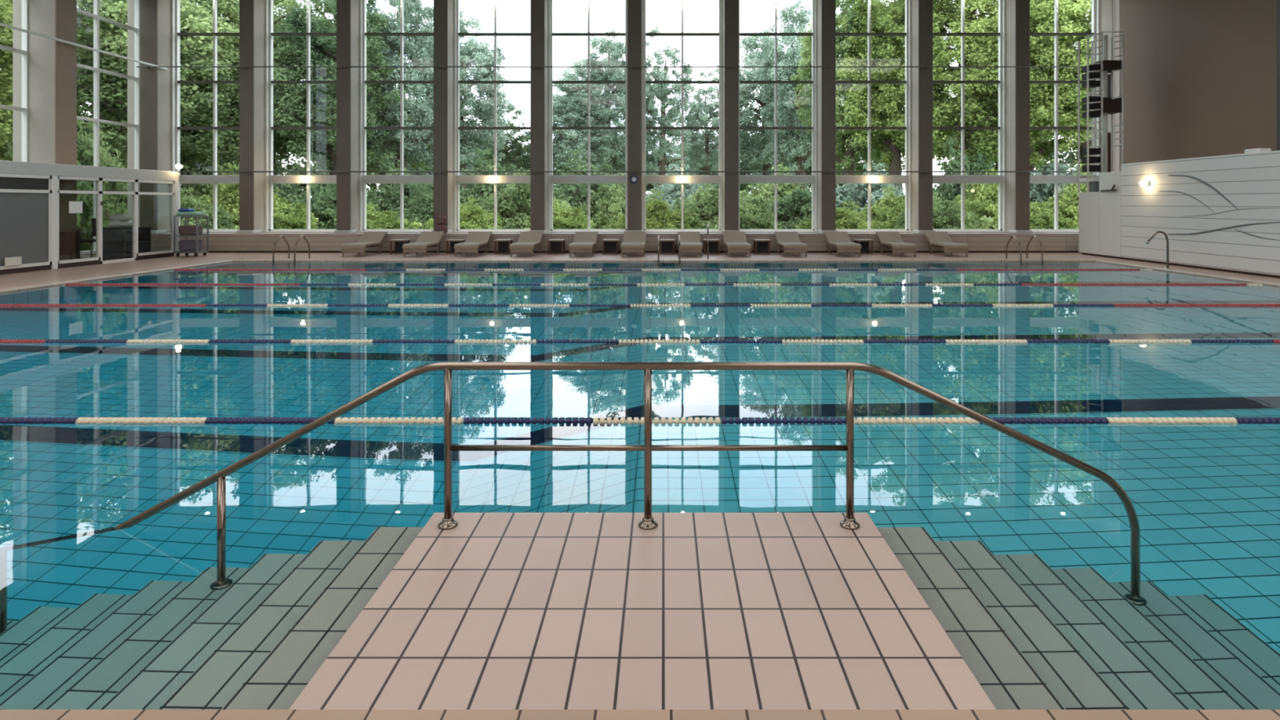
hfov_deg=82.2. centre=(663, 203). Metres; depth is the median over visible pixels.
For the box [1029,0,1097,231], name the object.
window
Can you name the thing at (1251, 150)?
sensor box
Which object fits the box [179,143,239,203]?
shrub
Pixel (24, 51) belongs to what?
window
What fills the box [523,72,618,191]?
tree
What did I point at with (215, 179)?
window
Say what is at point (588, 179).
window
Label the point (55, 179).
trim
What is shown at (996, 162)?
tree
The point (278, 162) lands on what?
tree
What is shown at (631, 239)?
sun lounger
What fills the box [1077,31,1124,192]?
stair tower
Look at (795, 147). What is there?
tree
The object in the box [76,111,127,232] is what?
shrub
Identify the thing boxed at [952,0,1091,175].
tree
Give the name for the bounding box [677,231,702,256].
sun lounger
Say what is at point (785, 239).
sun lounger
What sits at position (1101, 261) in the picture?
trim
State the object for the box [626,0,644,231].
column
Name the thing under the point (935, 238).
sun lounger
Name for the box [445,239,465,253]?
side table
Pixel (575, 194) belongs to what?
shrub
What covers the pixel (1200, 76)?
wall
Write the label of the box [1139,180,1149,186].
wall lamp
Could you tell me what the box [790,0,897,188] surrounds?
tree
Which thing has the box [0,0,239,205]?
tree
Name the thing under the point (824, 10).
column
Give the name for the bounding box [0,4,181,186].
tree
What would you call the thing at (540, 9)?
column
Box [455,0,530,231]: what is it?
window
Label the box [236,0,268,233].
column
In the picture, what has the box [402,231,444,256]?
sun lounger
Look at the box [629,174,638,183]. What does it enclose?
wall clock
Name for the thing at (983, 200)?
shrub
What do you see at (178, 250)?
shelf
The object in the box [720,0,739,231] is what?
column
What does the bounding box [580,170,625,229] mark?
shrub
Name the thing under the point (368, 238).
sun lounger
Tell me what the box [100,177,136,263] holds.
door
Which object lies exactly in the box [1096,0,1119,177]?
column
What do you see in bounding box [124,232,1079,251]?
wall ledge
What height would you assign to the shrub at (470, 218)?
1.885 m
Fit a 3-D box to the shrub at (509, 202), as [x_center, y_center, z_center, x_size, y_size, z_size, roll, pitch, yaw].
[-5.433,0.144,28.345,3.956,3.168,3.707,0,0,34]
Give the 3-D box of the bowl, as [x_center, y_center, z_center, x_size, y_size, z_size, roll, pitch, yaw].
[-12.700,0.325,17.150,0.420,0.140,0.414,0,0,0]
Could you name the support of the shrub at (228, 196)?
on the ground
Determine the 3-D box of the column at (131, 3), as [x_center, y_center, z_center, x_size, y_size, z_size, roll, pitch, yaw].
[-14.425,-2.280,20.335,0.350,7.800,0.730,0,0,0]
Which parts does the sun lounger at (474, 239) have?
seat, backrest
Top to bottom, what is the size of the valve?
0.164 m
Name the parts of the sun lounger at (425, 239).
seat, backrest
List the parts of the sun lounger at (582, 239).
seat, backrest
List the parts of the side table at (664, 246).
leg, panel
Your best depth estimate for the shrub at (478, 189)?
31.39 m
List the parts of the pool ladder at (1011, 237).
rail, rail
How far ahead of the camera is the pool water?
3.71 m
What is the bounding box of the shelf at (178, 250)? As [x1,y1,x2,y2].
[177,249,204,251]
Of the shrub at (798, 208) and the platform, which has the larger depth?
the shrub at (798, 208)
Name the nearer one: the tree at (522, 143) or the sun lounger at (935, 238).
the sun lounger at (935, 238)
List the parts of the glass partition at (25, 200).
pane, pane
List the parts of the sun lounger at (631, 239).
seat, backrest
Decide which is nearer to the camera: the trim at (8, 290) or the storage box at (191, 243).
the trim at (8, 290)
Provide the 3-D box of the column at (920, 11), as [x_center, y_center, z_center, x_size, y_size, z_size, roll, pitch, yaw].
[7.030,-2.555,19.950,0.470,6.750,0.780,0,0,0]
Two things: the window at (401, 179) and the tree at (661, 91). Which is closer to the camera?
the window at (401, 179)
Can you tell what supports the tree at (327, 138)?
on the ground
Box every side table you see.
[389,239,410,253]
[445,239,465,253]
[494,239,513,253]
[547,239,565,253]
[602,239,618,253]
[659,239,675,253]
[703,239,719,253]
[753,239,770,253]
[853,239,873,253]
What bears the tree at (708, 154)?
on the ground
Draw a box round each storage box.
[178,225,202,235]
[178,240,202,250]
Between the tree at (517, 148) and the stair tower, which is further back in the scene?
the tree at (517, 148)
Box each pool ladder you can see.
[272,235,310,262]
[657,235,680,262]
[1005,235,1043,262]
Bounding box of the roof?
[0,160,178,181]
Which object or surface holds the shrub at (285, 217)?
on the ground
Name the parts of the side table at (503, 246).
leg, panel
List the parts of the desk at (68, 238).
drawer, leg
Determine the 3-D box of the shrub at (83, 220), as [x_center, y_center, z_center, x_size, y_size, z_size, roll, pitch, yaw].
[-17.467,-0.079,20.668,3.590,3.724,3.831,0,0,-16]
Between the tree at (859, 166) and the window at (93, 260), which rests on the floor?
the window at (93, 260)
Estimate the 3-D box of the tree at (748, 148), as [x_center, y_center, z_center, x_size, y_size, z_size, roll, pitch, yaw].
[7.120,-5.519,51.901,7.155,13.922,8.324,0,0,-40]
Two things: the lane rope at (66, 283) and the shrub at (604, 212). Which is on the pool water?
the lane rope at (66, 283)
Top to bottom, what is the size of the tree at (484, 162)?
7.031 m
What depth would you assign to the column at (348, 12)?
19.64 m
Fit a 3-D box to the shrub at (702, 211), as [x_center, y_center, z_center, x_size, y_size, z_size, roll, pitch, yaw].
[1.844,0.311,28.378,3.495,2.753,3.275,0,0,24]
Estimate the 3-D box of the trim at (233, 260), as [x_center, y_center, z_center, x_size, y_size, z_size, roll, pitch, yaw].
[0.015,1.449,16.685,19.870,0.322,0.170,0,0,0]
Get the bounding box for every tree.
[0,0,13,160]
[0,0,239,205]
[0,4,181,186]
[88,0,280,186]
[187,0,336,175]
[195,152,294,184]
[273,0,413,185]
[310,91,433,194]
[366,0,462,173]
[408,8,516,189]
[415,144,525,188]
[471,109,553,175]
[501,142,618,196]
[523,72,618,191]
[554,28,663,175]
[615,143,713,202]
[624,25,705,190]
[672,69,742,189]
[678,135,809,195]
[711,28,812,185]
[755,0,840,189]
[782,112,902,188]
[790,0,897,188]
[835,0,958,194]
[875,0,1044,175]
[933,84,1059,175]
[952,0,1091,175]
[1029,0,1091,175]
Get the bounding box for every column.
[13,0,76,259]
[127,0,134,220]
[139,0,174,233]
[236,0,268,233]
[333,0,362,233]
[431,0,456,233]
[528,0,550,233]
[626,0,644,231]
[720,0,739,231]
[814,0,837,233]
[908,0,934,233]
[1002,0,1032,233]
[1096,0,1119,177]
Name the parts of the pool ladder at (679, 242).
rail, rail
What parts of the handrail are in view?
post, post, post, rail, post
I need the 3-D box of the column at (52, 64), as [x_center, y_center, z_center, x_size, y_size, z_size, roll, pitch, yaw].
[-14.107,-2.280,16.735,0.985,7.800,0.578,0,0,0]
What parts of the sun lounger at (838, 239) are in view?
backrest, seat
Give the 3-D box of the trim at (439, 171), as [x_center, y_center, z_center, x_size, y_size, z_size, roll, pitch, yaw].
[-1.000,-0.840,19.581,26.000,0.040,0.198,0,0,0]
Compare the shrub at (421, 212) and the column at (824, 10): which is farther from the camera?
the shrub at (421, 212)
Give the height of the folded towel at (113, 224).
0.160 m
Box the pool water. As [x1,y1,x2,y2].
[0,262,1279,709]
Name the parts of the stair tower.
plate, core post, panel, panel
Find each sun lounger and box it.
[340,231,386,256]
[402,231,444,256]
[453,231,492,256]
[509,231,543,256]
[568,231,597,256]
[620,231,646,256]
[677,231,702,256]
[722,231,751,256]
[774,231,807,256]
[824,231,861,256]
[875,231,916,256]
[924,231,968,256]
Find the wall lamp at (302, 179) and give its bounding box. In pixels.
[300,177,306,181]
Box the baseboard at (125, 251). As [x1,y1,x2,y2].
[124,251,1079,252]
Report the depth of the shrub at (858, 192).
31.32 m
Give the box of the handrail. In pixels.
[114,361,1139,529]
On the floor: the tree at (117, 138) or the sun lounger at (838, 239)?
the sun lounger at (838, 239)
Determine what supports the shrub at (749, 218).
on the ground
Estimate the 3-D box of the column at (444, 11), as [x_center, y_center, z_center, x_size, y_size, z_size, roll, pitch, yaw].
[-5.970,-2.555,19.950,0.470,6.750,0.780,0,0,0]
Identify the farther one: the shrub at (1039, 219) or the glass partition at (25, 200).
the shrub at (1039, 219)
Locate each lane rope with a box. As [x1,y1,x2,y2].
[0,303,1279,306]
[0,339,1279,342]
[0,417,1279,423]
[65,283,1262,284]
[174,268,1153,270]
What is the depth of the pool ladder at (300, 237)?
16.79 m
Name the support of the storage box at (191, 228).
on the trolley
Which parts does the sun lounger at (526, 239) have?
seat, backrest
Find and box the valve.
[1100,184,1116,191]
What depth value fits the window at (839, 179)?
20.34 m
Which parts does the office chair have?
seat, leg, backrest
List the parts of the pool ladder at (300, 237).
rail, rail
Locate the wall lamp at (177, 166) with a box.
[175,164,183,168]
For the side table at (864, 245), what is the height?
0.360 m
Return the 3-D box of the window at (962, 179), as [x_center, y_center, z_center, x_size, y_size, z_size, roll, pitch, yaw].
[8.330,-2.550,20.380,2.230,6.660,0.240,0,0,0]
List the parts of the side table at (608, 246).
leg, panel, leg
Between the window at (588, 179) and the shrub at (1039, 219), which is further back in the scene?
the shrub at (1039, 219)
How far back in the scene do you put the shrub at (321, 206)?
27.80 m
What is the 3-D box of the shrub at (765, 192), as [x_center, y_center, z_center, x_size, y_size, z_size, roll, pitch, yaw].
[4.745,-0.023,32.149,4.983,3.583,4.670,0,0,15]
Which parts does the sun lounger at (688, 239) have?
backrest, seat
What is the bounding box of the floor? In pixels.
[0,252,1279,289]
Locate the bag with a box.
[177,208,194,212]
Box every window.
[0,0,28,161]
[57,176,100,268]
[76,0,139,254]
[136,179,174,260]
[174,0,239,231]
[267,0,336,231]
[361,0,433,231]
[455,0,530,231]
[550,0,626,231]
[644,0,720,231]
[738,0,815,231]
[835,0,909,231]
[933,0,1003,231]
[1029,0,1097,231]
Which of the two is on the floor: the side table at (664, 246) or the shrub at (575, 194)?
the side table at (664, 246)
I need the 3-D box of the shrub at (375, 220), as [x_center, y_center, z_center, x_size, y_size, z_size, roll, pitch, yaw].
[-9.658,0.765,24.995,2.985,1.627,2.798,0,0,-25]
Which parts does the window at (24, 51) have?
frame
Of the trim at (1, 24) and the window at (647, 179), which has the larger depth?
the window at (647, 179)
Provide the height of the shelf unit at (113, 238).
0.710 m
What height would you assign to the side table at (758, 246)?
0.360 m
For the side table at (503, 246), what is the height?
0.360 m
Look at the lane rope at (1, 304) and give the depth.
9.42 m
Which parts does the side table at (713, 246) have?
leg, panel, leg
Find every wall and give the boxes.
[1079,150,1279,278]
[1119,0,1279,171]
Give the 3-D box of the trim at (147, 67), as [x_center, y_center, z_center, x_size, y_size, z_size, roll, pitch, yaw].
[-1.000,-3.630,19.582,26.000,0.040,0.196,0,0,0]
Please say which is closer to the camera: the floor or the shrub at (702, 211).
the floor
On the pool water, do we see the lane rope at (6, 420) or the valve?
the lane rope at (6, 420)
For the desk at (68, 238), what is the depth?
15.41 m
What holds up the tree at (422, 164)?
on the ground
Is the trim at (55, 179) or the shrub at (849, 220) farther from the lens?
the shrub at (849, 220)
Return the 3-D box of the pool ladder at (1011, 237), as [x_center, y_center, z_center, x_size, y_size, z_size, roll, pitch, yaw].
[8.300,1.504,16.843,0.514,1.532,0.787,0,0,0]
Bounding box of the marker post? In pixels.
[706,223,709,258]
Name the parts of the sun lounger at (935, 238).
backrest, seat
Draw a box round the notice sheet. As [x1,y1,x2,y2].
[68,201,82,213]
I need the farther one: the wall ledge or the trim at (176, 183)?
the wall ledge
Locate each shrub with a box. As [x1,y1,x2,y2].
[4,136,115,255]
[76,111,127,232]
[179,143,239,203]
[179,185,236,229]
[189,160,289,229]
[234,194,319,229]
[273,148,335,228]
[279,183,381,229]
[366,150,433,222]
[366,201,422,229]
[390,183,433,229]
[422,195,503,229]
[459,145,530,217]
[477,167,574,229]
[524,198,593,229]
[552,145,648,217]
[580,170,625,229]
[613,187,693,229]
[645,160,715,220]
[671,183,755,229]
[713,192,781,229]
[739,161,812,208]
[760,183,846,229]
[794,199,892,229]
[835,160,905,213]
[859,184,905,229]
[892,191,996,229]
[933,132,998,226]
[941,165,998,229]
[992,199,1078,229]
[1029,149,1086,203]
[1033,172,1090,229]
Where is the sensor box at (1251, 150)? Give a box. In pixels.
[1244,148,1271,153]
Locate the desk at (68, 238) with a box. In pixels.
[58,228,82,258]
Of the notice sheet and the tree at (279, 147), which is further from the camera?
the tree at (279, 147)
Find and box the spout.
[1145,231,1171,269]
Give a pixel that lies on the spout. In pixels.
(1147, 242)
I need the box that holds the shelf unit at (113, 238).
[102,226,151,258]
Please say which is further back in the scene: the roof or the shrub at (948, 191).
the shrub at (948, 191)
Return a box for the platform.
[288,512,996,709]
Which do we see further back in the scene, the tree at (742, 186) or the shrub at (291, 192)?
the tree at (742, 186)
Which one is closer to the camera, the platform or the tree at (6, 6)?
the platform
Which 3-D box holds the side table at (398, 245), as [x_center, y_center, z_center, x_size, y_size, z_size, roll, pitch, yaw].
[-6.790,1.112,18.900,0.400,0.360,0.400,0,0,0]
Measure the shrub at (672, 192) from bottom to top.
3.603 m
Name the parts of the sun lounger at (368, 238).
seat, backrest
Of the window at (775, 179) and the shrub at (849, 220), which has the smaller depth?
the window at (775, 179)
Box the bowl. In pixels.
[109,213,131,220]
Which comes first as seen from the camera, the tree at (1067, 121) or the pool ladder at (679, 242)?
the pool ladder at (679, 242)
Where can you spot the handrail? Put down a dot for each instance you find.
(448, 522)
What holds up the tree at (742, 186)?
on the ground
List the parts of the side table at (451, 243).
leg, panel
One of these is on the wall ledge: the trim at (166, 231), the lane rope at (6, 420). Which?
the trim at (166, 231)
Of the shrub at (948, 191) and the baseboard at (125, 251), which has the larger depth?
the shrub at (948, 191)
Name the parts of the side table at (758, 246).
leg, leg, panel, leg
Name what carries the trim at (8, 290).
on the wall
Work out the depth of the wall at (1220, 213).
14.70 m
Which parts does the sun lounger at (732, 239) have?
backrest, seat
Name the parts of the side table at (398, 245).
leg, panel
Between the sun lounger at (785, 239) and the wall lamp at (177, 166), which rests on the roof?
the wall lamp at (177, 166)
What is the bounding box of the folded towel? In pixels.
[176,211,205,215]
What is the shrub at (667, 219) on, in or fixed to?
on the ground
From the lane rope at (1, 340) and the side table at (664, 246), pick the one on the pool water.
the lane rope at (1, 340)
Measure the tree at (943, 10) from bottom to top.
13.678 m
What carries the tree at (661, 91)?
on the ground
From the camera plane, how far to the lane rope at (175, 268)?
14.49 m
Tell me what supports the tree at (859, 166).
on the ground
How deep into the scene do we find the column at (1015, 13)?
19.64 m
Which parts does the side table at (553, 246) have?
leg, panel, leg, leg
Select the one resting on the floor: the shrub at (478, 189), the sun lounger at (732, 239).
the sun lounger at (732, 239)
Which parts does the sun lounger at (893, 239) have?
backrest, seat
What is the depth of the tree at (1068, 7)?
30.89 m
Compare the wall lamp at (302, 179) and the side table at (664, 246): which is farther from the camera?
the wall lamp at (302, 179)
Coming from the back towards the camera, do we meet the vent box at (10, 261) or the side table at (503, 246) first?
the side table at (503, 246)
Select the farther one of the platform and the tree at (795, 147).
the tree at (795, 147)
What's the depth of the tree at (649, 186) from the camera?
61.26 m
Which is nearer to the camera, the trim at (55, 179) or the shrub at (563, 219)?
the trim at (55, 179)
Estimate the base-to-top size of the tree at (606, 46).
12.468 m
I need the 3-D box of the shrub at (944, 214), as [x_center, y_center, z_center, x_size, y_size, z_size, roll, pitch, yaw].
[9.401,0.579,24.872,3.308,2.089,3.100,0,0,32]
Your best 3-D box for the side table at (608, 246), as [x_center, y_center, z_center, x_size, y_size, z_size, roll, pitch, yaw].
[-1.350,1.112,18.900,0.400,0.360,0.400,0,0,0]
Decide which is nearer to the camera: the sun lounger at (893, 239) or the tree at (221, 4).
the sun lounger at (893, 239)
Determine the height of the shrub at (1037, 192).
4.306 m
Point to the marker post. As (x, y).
(708, 224)
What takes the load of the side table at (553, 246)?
on the floor
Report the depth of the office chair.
16.04 m
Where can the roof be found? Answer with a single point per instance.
(6, 166)
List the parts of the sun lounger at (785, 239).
backrest, seat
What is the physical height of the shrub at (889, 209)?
2.396 m
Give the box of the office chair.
[70,217,96,259]
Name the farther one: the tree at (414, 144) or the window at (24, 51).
the tree at (414, 144)
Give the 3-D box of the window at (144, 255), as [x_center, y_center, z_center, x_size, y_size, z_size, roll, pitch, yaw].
[-12.000,0.376,17.313,0.060,1.832,1.292,0,0,0]
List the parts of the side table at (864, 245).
panel, leg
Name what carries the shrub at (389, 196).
on the ground
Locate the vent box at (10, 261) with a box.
[4,256,21,266]
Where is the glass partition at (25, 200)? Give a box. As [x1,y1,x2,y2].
[0,173,52,275]
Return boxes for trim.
[0,22,167,70]
[0,260,232,293]
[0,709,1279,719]
[51,175,57,269]
[136,66,1083,68]
[165,231,1079,232]
[173,181,179,256]
[178,170,1115,173]
[226,259,1100,262]
[1095,260,1279,286]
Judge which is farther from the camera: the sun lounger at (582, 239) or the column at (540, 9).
the column at (540, 9)
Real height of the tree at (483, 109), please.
12.149 m
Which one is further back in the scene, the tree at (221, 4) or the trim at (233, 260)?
the tree at (221, 4)
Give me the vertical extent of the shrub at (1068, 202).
3.078 m
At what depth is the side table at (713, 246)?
19.00 m
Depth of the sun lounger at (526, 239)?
18.68 m
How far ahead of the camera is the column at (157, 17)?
19.64 m
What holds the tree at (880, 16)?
on the ground
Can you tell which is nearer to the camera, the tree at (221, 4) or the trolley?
the trolley
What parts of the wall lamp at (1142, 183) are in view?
glass globe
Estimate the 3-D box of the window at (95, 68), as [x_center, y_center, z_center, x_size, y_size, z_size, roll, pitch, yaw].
[-14.300,-2.310,18.500,0.120,7.140,3.000,0,0,0]
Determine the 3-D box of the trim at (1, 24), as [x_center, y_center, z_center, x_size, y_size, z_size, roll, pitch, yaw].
[-13.550,-3.660,12.500,0.060,0.060,15.000,0,0,0]
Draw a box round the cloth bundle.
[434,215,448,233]
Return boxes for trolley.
[173,215,208,256]
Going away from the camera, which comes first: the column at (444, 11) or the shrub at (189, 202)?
the column at (444, 11)

